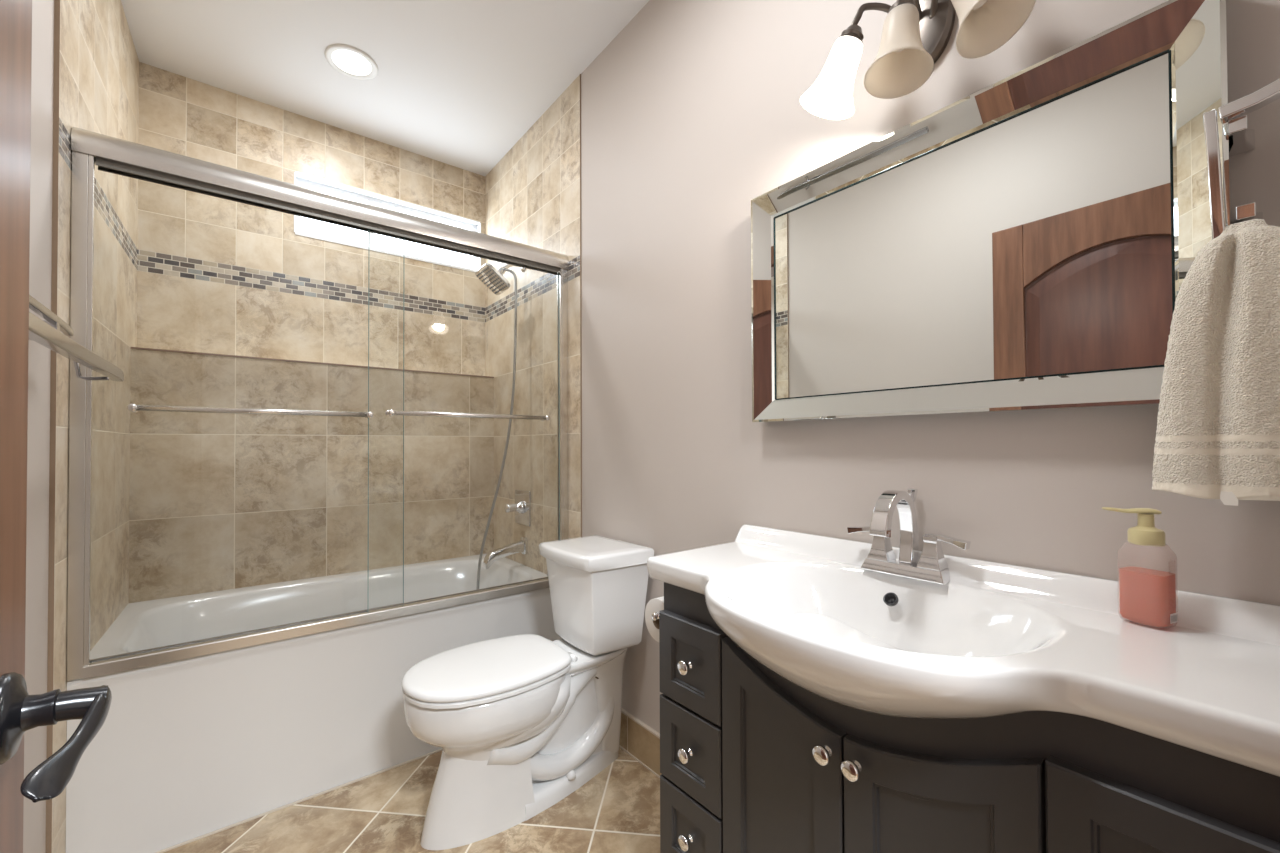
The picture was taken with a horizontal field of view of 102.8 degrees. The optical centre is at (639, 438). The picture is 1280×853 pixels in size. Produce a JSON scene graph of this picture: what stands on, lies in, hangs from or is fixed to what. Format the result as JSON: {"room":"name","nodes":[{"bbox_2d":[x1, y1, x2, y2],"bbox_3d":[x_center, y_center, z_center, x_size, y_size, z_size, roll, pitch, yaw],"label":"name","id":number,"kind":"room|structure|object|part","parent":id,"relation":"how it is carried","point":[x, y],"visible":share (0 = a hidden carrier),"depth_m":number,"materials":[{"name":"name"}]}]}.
{"room":"bathroom","nodes":[
{"label":"bathroom","id":0,"kind":"room"},
{"bbox_2d":[23,0,53,852],"bbox_3d":[-1.160,-0.213,0.877,0.001,2.745,3.111,0,-1,-37],"label":"wall","id":1,"kind":"structure","parent":0,"point":[42,72],"depth_m":1.19,"materials":[{"name":"beige paint"}]},
{"bbox_2d":[29,294,123,381],"bbox_3d":[-1.059,-0.191,0.880,0.153,0.132,0.790,0,-1,-38],"label":"double towel bar","id":2,"kind":"object","parent":1,"relation":"attached to","point":[46,332],"visible":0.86,"depth_m":0.92,"materials":[{"name":"silver metal"}]},
{"bbox_2d":[46,0,138,852],"bbox_3d":[-1.762,-0.201,1.690,0.012,2.745,1.088,0,-1,-36],"label":"wall tile","id":3,"kind":"structure","parent":1,"relation":"attached to","point":[96,75],"depth_m":1.58,"materials":[{"name":"tile"}]},
{"bbox_2d":[91,269,403,659],"bbox_3d":[-1.166,-0.075,1.617,0.795,1.373,0.059,0,-1,-38],"label":"glass panel","id":4,"kind":"object","parent":1,"relation":"attached to","point":[131,407],"visible":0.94,"depth_m":1.60,"materials":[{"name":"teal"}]},
{"bbox_3d":[-1.408,-0.085,1.421,0.023,0.023,0.052,0,-1,-38],"label":"bar post","id":5,"kind":"part","parent":4,"relation":"part of","materials":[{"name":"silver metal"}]},
{"bbox_3d":[-0.947,-0.083,1.786,0.023,0.023,0.052,0,-1,-38],"label":"bar post","id":6,"kind":"part","parent":4,"relation":"part of","materials":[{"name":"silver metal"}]},
{"bbox_2d":[155,748,442,852],"bbox_3d":[-0.906,1.167,1.794,1.502,0.004,0.008,0,-1,-38],"label":"trim","id":7,"kind":"structure","parent":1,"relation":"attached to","point":[441,749],"depth_m":1.63,"materials":[{"name":"beige"}]},
{"bbox_2d":[67,127,568,680],"bbox_3d":[-0.922,-0.095,1.823,1.500,1.462,0.068,0,-1,-38],"label":"shower door frame","id":8,"kind":"object","parent":1,"relation":"attached to","point":[89,149],"visible":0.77,"depth_m":1.49,"materials":[{"name":"silver metal"}]},
{"bbox_3d":[-0.924,-0.791,1.831,1.500,0.071,0.068,0,-1,-38],"label":"header rail","id":9,"kind":"part","parent":8,"relation":"part of","materials":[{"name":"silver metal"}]},
{"bbox_2d":[368,247,559,611],"bbox_3d":[-0.639,-0.073,2.009,0.761,1.373,0.059,0,-1,-38],"label":"glass panel","id":10,"kind":"object","parent":1,"relation":"attached to","point":[388,413],"visible":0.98,"depth_m":1.92,"materials":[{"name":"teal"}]},
{"bbox_3d":[-0.885,-0.091,1.810,0.023,0.023,0.052,0,-1,-38],"label":"bar post","id":11,"kind":"part","parent":10,"relation":"part of","materials":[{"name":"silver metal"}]},
{"bbox_2d":[129,62,493,602],"bbox_3d":[-1.473,-0.192,2.505,1.600,2.745,0.129,0,-1,-38],"label":"wall","id":12,"kind":"structure","parent":0,"point":[218,501],"depth_m":2.38,"materials":[{"name":"tile"}]},
{"bbox_2d":[131,347,493,377],"bbox_3d":[-1.421,-0.353,2.470,1.483,0.008,0.014,0,-1,-38],"label":"trim","id":13,"kind":"structure","parent":12,"relation":"attached to","point":[131,347],"depth_m":2.33,"materials":[{"name":"brown"}]},
{"bbox_2d":[294,171,480,271],"bbox_3d":[-1.326,-1.129,2.769,0.918,0.304,0.089,0,-1,-38],"label":"window","id":14,"kind":"structure","parent":12,"relation":"in","point":[311,228],"depth_m":2.74,"materials":[{"name":"white glass"}]},
{"bbox_2d":[485,75,580,573],"bbox_3d":[-0.588,-0.194,2.620,0.010,2.745,1.087,0,-1,-38],"label":"wall tile","id":15,"kind":"structure","parent":12,"relation":"attached to","point":[532,194],"depth_m":2.52,"materials":[{"name":"tile"}]},
{"bbox_2d":[475,263,525,589],"bbox_3d":[-0.692,0.051,2.513,0.288,1.937,0.152,0,-1,-38],"label":"shower","id":16,"kind":"object","parent":15,"relation":"attached to","point":[492,278],"visible":0.9,"depth_m":2.49,"materials":[{"name":"silver metal"}]},
{"bbox_3d":[-0.721,-0.779,2.503,0.133,0.110,0.152,0,-1,-38],"label":"head plate","id":17,"kind":"part","parent":16,"relation":"part of","materials":[{"name":"silver metal"}]},
{"bbox_3d":[-0.658,-0.845,2.573,0.047,0.103,0.165,-1,-1,38],"label":"shower arm","id":18,"kind":"part","parent":16,"relation":"part of","materials":[{"name":"silver metal"}]},
{"bbox_2d":[483,537,527,568],"bbox_3d":[-0.668,0.566,2.537,0.212,0.132,0.062,0,-1,-38],"label":"tub spout","id":19,"kind":"object","parent":15,"relation":"attached to","point":[521,546],"visible":1,"depth_m":2.52,"materials":[{"name":"silver metal"}]},
{"bbox_2d":[504,490,530,525],"bbox_3d":[-0.636,0.353,2.591,0.097,0.174,0.170,0,-1,-38],"label":"shower valve","id":20,"kind":"object","parent":15,"relation":"attached to","point":[522,506],"visible":1,"depth_m":2.58,"materials":[{"name":"silver metal"}]},
{"bbox_3d":[-0.639,0.350,2.589,0.090,0.068,0.068,0,-1,-38],"label":"valve handle","id":21,"kind":"part","parent":20,"relation":"part of","materials":[{"name":"silver metal"}]},
{"bbox_3d":[-0.601,0.353,2.619,0.008,0.174,0.170,0,-1,-38],"label":"valve plate","id":22,"kind":"part","parent":20,"relation":"part of","materials":[{"name":"silver metal"}]},
{"bbox_2d":[121,0,648,175],"bbox_3d":[-0.600,-1.612,1.374,1.950,0.060,3.260,0,-1,-38],"label":"ceiling","id":23,"kind":"structure","parent":0,"point":[457,83],"depth_m":2.10,"materials":[{"name":"white paint"}]},
{"bbox_2d":[324,44,377,79],"bbox_3d":[-1.202,-1.567,2.134,0.196,0.006,0.196,0,-1,-38],"label":"recessed light","id":24,"kind":"object","parent":23,"relation":"in","point":[350,61],"visible":1,"depth_m":2.12,"materials":[{"name":"white"}]},
{"bbox_2d":[163,747,659,852],"bbox_3d":[-0.568,1.162,1.312,1.850,0.001,3.190,0,-1,-38],"label":"floor","id":25,"kind":"structure","parent":0,"point":[617,810],"depth_m":1.55,"materials":[{"name":"tile"}]},
{"bbox_2d":[66,554,561,852],"bbox_3d":[-1.165,0.908,2.122,1.501,0.533,0.825,0,-1,-38],"label":"bathtub","id":26,"kind":"object","parent":25,"relation":"on","point":[183,750],"visible":0.66,"depth_m":1.65,"materials":[{"name":"white ceramic"}]},
{"bbox_2d":[90,554,547,659],"bbox_3d":[-1.167,0.851,2.129,1.496,0.418,0.813,0,-1,-38],"label":"tub basin","id":27,"kind":"object","parent":26,"relation":"in","point":[150,624],"depth_m":2.07,"materials":[{"name":"white ceramic"}]},
{"bbox_2d":[402,535,653,849],"bbox_3d":[-0.361,0.774,1.689,0.789,0.784,0.385,0,-1,-38],"label":"toilet","id":28,"kind":"object","parent":25,"relation":"on","point":[521,723],"visible":1,"depth_m":1.59,"materials":[{"name":"white ceramic"}]},
{"bbox_3d":[-0.475,0.725,1.590,0.485,0.014,0.368,0,-1,-38],"label":"seat","id":29,"kind":"part","parent":28,"relation":"part of","materials":[{"name":"white plastic"}]},
{"bbox_3d":[-0.475,0.703,1.590,0.492,0.028,0.374,0,-1,-38],"label":"seat lid","id":30,"kind":"part","parent":28,"relation":"part of","materials":[{"name":"white plastic"}]},
{"bbox_3d":[-0.174,0.408,1.846,0.285,0.050,0.364,0,-1,-38],"label":"tank lid","id":31,"kind":"part","parent":28,"relation":"part of","materials":[{"name":"white ceramic"}]},
{"bbox_3d":[-0.167,0.581,1.849,0.255,0.297,0.339,0,-1,-38],"label":"tank","id":32,"kind":"part","parent":28,"relation":"part of","materials":[{"name":"white ceramic"}]},
{"bbox_2d":[659,582,1279,852],"bbox_3d":[0.476,0.743,0.945,0.394,0.822,0.963,0,-1,-38],"label":"vanity cabinet","id":33,"kind":"object","parent":25,"relation":"on","point":[753,760],"visible":0.98,"depth_m":0.78,"materials":[{"name":"grey paint"}]},
{"bbox_2d":[651,613,658,620],"bbox_3d":[0.114,0.454,1.327,0.162,0.044,0.077,0,-1,-38],"label":"toilet paper holder","id":34,"kind":"object","parent":33,"relation":"attached to","point":[654,616],"visible":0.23,"depth_m":1.30,"materials":[{"name":"silver metal"}]},
{"bbox_2d":[645,596,663,641],"bbox_3d":[0.085,0.467,1.340,0.102,0.110,0.110,0,-1,-38],"label":"toilet paper roll","id":35,"kind":"object","parent":34,"relation":"on","point":[655,605],"visible":0.23,"depth_m":1.32,"materials":[{"name":"white paper"}]},
{"bbox_3d":[0.101,0.507,1.137,0.028,0.032,0.032,0,-1,-38],"label":"knob","id":36,"kind":"part","parent":33,"relation":"part of","materials":[{"name":"silver metal"}]},
{"bbox_3d":[0.103,0.891,1.132,0.028,0.032,0.032,0,-1,-38],"label":"knob","id":37,"kind":"part","parent":33,"relation":"part of","materials":[{"name":"silver metal"}]},
{"bbox_3d":[0.102,0.702,1.134,0.028,0.032,0.032,0,-1,-38],"label":"knob","id":38,"kind":"part","parent":33,"relation":"part of","materials":[{"name":"silver metal"}]},
{"bbox_3d":[0.114,0.890,1.141,0.020,0.184,0.194,0,-1,-38],"label":"drawer","id":39,"kind":"part","parent":33,"relation":"part of","materials":[{"name":"grey paint"}]},
{"bbox_3d":[0.114,0.700,1.143,0.020,0.184,0.194,0,-1,-38],"label":"drawer","id":40,"kind":"part","parent":33,"relation":"part of","materials":[{"name":"grey paint"}]},
{"bbox_3d":[0.113,0.506,1.146,0.020,0.192,0.194,0,-1,-38],"label":"drawer","id":41,"kind":"part","parent":33,"relation":"part of","materials":[{"name":"grey paint"}]},
{"bbox_3d":[0.259,0.696,0.959,0.020,0.565,0.266,0,-1,-38],"label":"door","id":42,"kind":"part","parent":33,"relation":"part of","materials":[{"name":"grey paint"}]},
{"bbox_3d":[0.309,0.531,0.862,0.028,0.032,0.032,0,-1,-38],"label":"knob","id":43,"kind":"part","parent":33,"relation":"part of","materials":[{"name":"silver metal"}]},
{"bbox_3d":[0.342,0.531,0.821,0.028,0.032,0.032,0,-1,-38],"label":"knob","id":44,"kind":"part","parent":33,"relation":"part of","materials":[{"name":"silver metal"}]},
{"bbox_3d":[0.427,0.693,0.747,0.020,0.565,0.266,0,-1,-38],"label":"door","id":45,"kind":"part","parent":33,"relation":"part of","materials":[{"name":"grey paint"}]},
{"bbox_2d":[647,524,1279,776],"bbox_3d":[0.415,0.342,0.927,0.519,0.205,1.014,0,-1,-38],"label":"sink","id":46,"kind":"object","parent":33,"relation":"in","point":[995,639],"visible":0.98,"depth_m":0.74,"materials":[{"name":"white ceramic"}]},
{"bbox_2d":[847,489,970,584],"bbox_3d":[0.554,0.196,1.074,0.190,0.180,0.184,0,-1,8],"label":"faucet","id":47,"kind":"object","parent":46,"relation":"on","point":[932,566],"visible":0.99,"depth_m":1.05,"materials":[{"name":"silver metal"}]},
{"bbox_3d":[0.507,0.205,1.140,0.024,0.020,0.082,0,-1,-44],"label":"lever","id":48,"kind":"part","parent":47,"relation":"part of","materials":[{"name":"silver metal"}]},
{"bbox_3d":[0.530,0.232,1.120,0.044,0.066,0.044,0,-1,-38],"label":"handle","id":49,"kind":"part","parent":47,"relation":"part of","materials":[{"name":"silver metal"}]},
{"bbox_3d":[0.525,0.186,1.051,0.151,0.159,0.034,0,-1,-38],"label":"spout","id":50,"kind":"part","parent":47,"relation":"part of","materials":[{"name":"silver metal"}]},
{"bbox_3d":[0.588,0.187,1.101,0.015,0.158,0.015,0,-1,-38],"label":"lift rod","id":51,"kind":"part","parent":47,"relation":"part of","materials":[{"name":"silver metal"}]},
{"bbox_3d":[0.594,0.230,1.039,0.044,0.066,0.044,0,-1,-38],"label":"handle","id":52,"kind":"part","parent":47,"relation":"part of","materials":[{"name":"silver metal"}]},
{"bbox_3d":[0.608,0.203,1.012,0.024,0.020,0.082,0,-1,-32],"label":"lever","id":53,"kind":"part","parent":47,"relation":"part of","materials":[{"name":"silver metal"}]},
{"bbox_2d":[1102,507,1177,626],"bbox_3d":[0.763,0.193,0.780,0.055,0.174,0.072,0,-1,-24],"label":"soap dispenser","id":54,"kind":"object","parent":46,"relation":"on","point":[1147,596],"visible":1,"depth_m":0.76,"materials":[{"name":"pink plastic"}]},
{"bbox_3d":[0.577,0.497,0.560,0.020,0.192,0.209,0,-1,-38],"label":"drawer","id":55,"kind":"part","parent":33,"relation":"part of","materials":[{"name":"grey paint"}]},
{"bbox_2d":[581,0,1279,732],"bbox_3d":[0.038,-0.206,1.826,0.001,2.745,3.110,0,-1,-38],"label":"wall","id":56,"kind":"structure","parent":0,"point":[693,112],"depth_m":1.44,"materials":[{"name":"beige paint"}]},
{"bbox_2d":[580,74,581,536],"bbox_3d":[-0.252,-0.201,2.190,0.004,2.745,0.004,0,-1,-38],"label":"trim","id":57,"kind":"structure","parent":56,"relation":"attached to","point":[580,74],"depth_m":2.19,"materials":[{"name":"brown tile"}]},
{"bbox_2d":[619,708,660,777],"bbox_3d":[-0.001,1.097,1.853,0.016,0.139,1.033,0,-1,-38],"label":"baseboard","id":58,"kind":"structure","parent":56,"relation":"attached to","point":[639,740],"depth_m":1.84,"materials":[{"name":"tile"}]},
{"bbox_2d":[800,0,1035,119],"bbox_3d":[0.538,-0.842,1.029,0.211,0.293,0.432,0,-1,-38],"label":"vanity light","id":59,"kind":"object","parent":56,"relation":"attached to","point":[915,33],"visible":1,"depth_m":1.04,"materials":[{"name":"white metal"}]},
{"bbox_3d":[0.419,-0.787,1.125,0.122,0.150,0.131,0,-1,-38],"label":"lamp shade","id":60,"kind":"part","parent":59,"relation":"part of","materials":[{"name":"white glass"}]},
{"bbox_2d":[840,25,863,42],"bbox_3d":[0.450,-0.858,1.103,0.060,0.053,0.059,0,-1,-38],"label":"socket","id":61,"kind":"object","parent":59,"relation":"attached to","point":[853,34],"depth_m":1.08,"materials":[{"name":"brown metal"}]},
{"bbox_3d":[0.519,-0.906,1.101,0.138,0.062,0.023,0,-1,-5],"label":"arm","id":62,"kind":"part","parent":59,"relation":"part of","materials":[{"name":"brown metal"}]},
{"bbox_3d":[0.504,-0.770,1.000,0.122,0.137,0.123,0,-1,-38],"label":"lamp shade","id":63,"kind":"part","parent":59,"relation":"part of","materials":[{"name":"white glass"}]},
{"bbox_2d":[888,0,914,12],"bbox_3d":[0.516,-0.845,1.011,0.059,0.047,0.060,0,-1,-38],"label":"socket","id":64,"kind":"object","parent":59,"relation":"attached to","point":[900,6],"depth_m":0.99,"materials":[{"name":"metal"}]},
{"bbox_3d":[0.560,-0.900,1.053,0.119,0.076,0.015,0,-1,-45],"label":"arm","id":65,"kind":"part","parent":59,"relation":"part of","materials":[{"name":"brown metal"}]},
{"bbox_3d":[0.602,-0.900,1.005,0.018,0.076,0.147,0,-1,8],"label":"arm","id":66,"kind":"part","parent":59,"relation":"part of","materials":[{"name":"brown metal"}]},
{"bbox_3d":[0.599,-0.803,0.915,0.041,0.063,0.048,0,-1,-38],"label":"bulb","id":67,"kind":"part","parent":59,"relation":"part of","materials":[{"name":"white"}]},
{"bbox_3d":[0.608,-0.772,0.891,0.122,0.150,0.131,0,-1,-38],"label":"lamp shade","id":68,"kind":"part","parent":59,"relation":"part of","materials":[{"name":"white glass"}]},
{"bbox_2d":[751,0,1229,421],"bbox_3d":[0.595,-0.357,1.086,0.047,0.615,0.864,0,-1,-38],"label":"wall mirror","id":69,"kind":"object","parent":56,"relation":"attached to","point":[1030,240],"visible":0.81,"depth_m":0.96,"materials":[{"name":"silver metal"}]},
{"bbox_3d":[0.598,-0.357,1.092,0.001,0.492,0.748,0,-1,-38],"label":"glass","id":70,"kind":"part","parent":69,"relation":"part of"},
{"bbox_2d":[1203,78,1279,239],"bbox_3d":[0.869,-0.372,0.706,0.090,0.229,0.116,0,-1,-38],"label":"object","id":71,"kind":"object","parent":56,"relation":"attached to","point":[1241,139],"visible":0.8,"depth_m":0.71,"materials":[{"name":"silver metal"}]},
{"bbox_2d":[1152,219,1279,505],"bbox_3d":[0.821,-0.103,0.705,0.077,0.386,0.167,0,-1,-38],"label":"hand towel","id":72,"kind":"object","parent":71,"relation":"hanging from","point":[1218,430],"visible":1,"depth_m":0.70,"materials":[{"name":"beige fabric"}]},
{"bbox_3d":[0.361,-0.228,0.149,1.950,2.745,0.120,0,-1,-38],"label":"wall","id":73,"kind":"structure","parent":0,"visible":0},
{"bbox_2d":[0,0,111,852],"bbox_3d":[-0.334,0.135,0.196,0.101,2.002,0.760,0,-1,-38],"label":"door","id":74,"kind":"structure","parent":73,"relation":"in","point":[20,712],"depth_m":0.45,"materials":[{"name":"brown wood"}]},
{"bbox_3d":[-0.359,0.135,0.175,0.036,2.002,0.760,0,-1,-38],"label":"frame","id":75,"kind":"part","parent":74,"relation":"part of","materials":[{"name":"brown wood"}]},
{"bbox_3d":[-0.515,0.236,0.451,0.063,0.072,0.072,0,-1,-38],"label":"handle","id":76,"kind":"part","parent":74,"relation":"part of","materials":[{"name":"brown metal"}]},
{"bbox_3d":[-0.465,0.247,0.419,0.020,0.034,0.141,0,-1,-33],"label":"lever","id":77,"kind":"part","parent":74,"relation":"part of","materials":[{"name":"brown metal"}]}
]}

